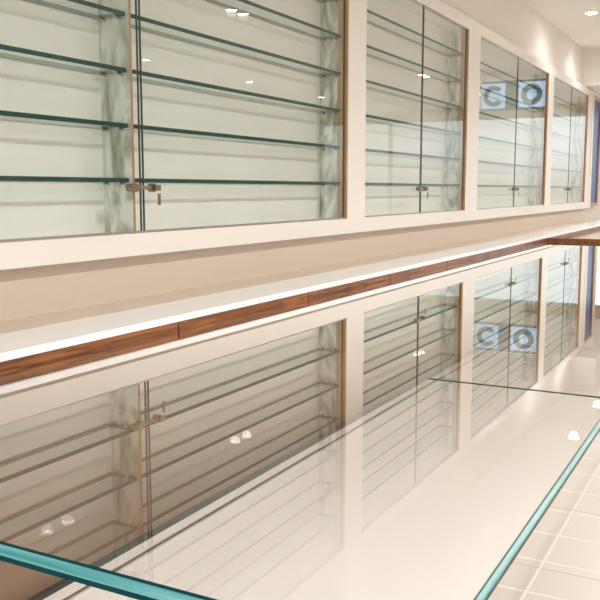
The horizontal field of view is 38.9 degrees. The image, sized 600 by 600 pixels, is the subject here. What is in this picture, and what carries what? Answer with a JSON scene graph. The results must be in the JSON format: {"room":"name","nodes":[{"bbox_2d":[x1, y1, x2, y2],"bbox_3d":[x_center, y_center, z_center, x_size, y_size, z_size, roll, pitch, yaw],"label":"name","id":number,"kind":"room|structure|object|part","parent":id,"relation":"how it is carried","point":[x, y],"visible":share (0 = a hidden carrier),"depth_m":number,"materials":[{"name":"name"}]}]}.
{"room":"shop","nodes":[
{"label":"shop","id":0,"kind":"room"},
{"bbox_2d":[0,0,599,321],"bbox_3d":[0.146,-0.352,3.288,0.213,2.414,11.004,4,8,28],"label":"wall","id":1,"kind":"structure","parent":0,"point":[36,290],"depth_m":2.68,"materials":[{"name":"beige paint"}]},
{"bbox_2d":[0,0,357,269],"bbox_3d":[-0.421,-0.599,1.997,0.136,0.982,2.444,4,8,28],"label":"display case","id":2,"kind":"object","parent":1,"relation":"attached to","point":[128,128],"visible":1,"depth_m":2.25,"materials":[{"name":"white paint"}]},
{"bbox_2d":[356,0,475,231],"bbox_3d":[0.489,-0.816,3.679,0.136,0.982,1.406,4,8,28],"label":"display case","id":3,"kind":"object","parent":1,"relation":"attached to","point":[416,58],"visible":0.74,"depth_m":3.77,"materials":[{"name":"white paint"}]},
{"bbox_2d":[471,22,551,219],"bbox_3d":[1.241,-0.996,5.071,0.136,0.982,1.778,4,8,28],"label":"display case","id":4,"kind":"object","parent":1,"relation":"attached to","point":[513,86],"visible":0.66,"depth_m":5.17,"materials":[{"name":"white paint"}]},
{"bbox_2d":[547,67,592,211],"bbox_3d":[2.038,-1.187,6.545,0.136,0.982,1.596,4,8,28],"label":"display case","id":5,"kind":"object","parent":1,"relation":"attached to","point":[571,101],"visible":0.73,"depth_m":6.71,"materials":[{"name":"white paint"}]},
{"bbox_2d":[588,89,594,207],"bbox_3d":[2.469,-1.285,7.261,0.045,0.994,0.084,4,8,28],"label":"trim","id":6,"kind":"structure","parent":1,"relation":"attached to","point":[593,90],"depth_m":7.24,"materials":[{"name":"white paint"}]},
{"bbox_2d":[590,97,599,205],"bbox_3d":[2.600,-1.304,7.516,0.034,0.938,0.434,4,8,28],"label":"poster","id":7,"kind":"object","parent":1,"relation":"attached to","point":[596,131],"visible":0.61,"depth_m":7.57,"materials":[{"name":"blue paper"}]},
{"bbox_2d":[523,0,599,48],"bbox_3d":[3.170,-1.621,3.362,6.720,0.084,14.280,4,8,28],"label":"ceiling","id":8,"kind":"structure","parent":0,"point":[568,16],"depth_m":5.63,"materials":[{"name":"white paint"}]},
{"bbox_2d":[582,48,599,91],"bbox_3d":[2.507,-1.911,7.079,0.207,0.294,0.504,4,8,28],"label":"ceiling bulkhead","id":9,"kind":"object","parent":8,"relation":"attached to","point":[591,57],"depth_m":6.88,"materials":[{"name":"white paint"}]},
{"bbox_2d":[584,11,599,14],"bbox_3d":[1.878,-1.848,5.473,0.096,0.005,0.096,4,8,28],"label":"recessed light","id":10,"kind":"object","parent":8,"relation":"in","point":[588,12],"visible":1,"depth_m":5.46,"materials":[{"name":"white"}]},
{"bbox_3d":[3.170,0.843,3.681,6.720,0.056,14.280,4,8,28],"label":"floor","id":11,"kind":"structure","parent":0,"visible":0},
{"bbox_2d":[0,238,599,599],"bbox_3d":[0.727,0.432,2.669,0.854,1.018,4.332,4,8,28],"label":"countertop","id":12,"kind":"structure","parent":11,"relation":"on","point":[434,434],"depth_m":1.54,"materials":[{"name":"teal"}]},
{"bbox_3d":[0.347,0.110,2.814,0.007,0.375,4.298,4,8,28],"label":"panel","id":13,"kind":"part","parent":12,"relation":"part of","materials":[{"name":"glass"}]},
{"bbox_3d":[1.083,0.167,2.430,0.011,0.361,4.287,4,8,28],"label":"glass","id":14,"kind":"part","parent":12,"relation":"part of","materials":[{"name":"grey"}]},
{"bbox_3d":[1.743,0.189,4.548,0.854,1.018,0.034,4,8,28],"label":"rail","id":15,"kind":"part","parent":12,"relation":"part of","materials":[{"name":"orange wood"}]},
{"bbox_2d":[0,220,599,373],"bbox_3d":[0.553,0.309,3.569,0.321,1.032,8.428,4,8,28],"label":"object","id":16,"kind":"object","parent":11,"relation":"on","point":[25,342],"visible":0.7,"depth_m":1.96,"materials":[{"name":"beige paint"}]}
]}

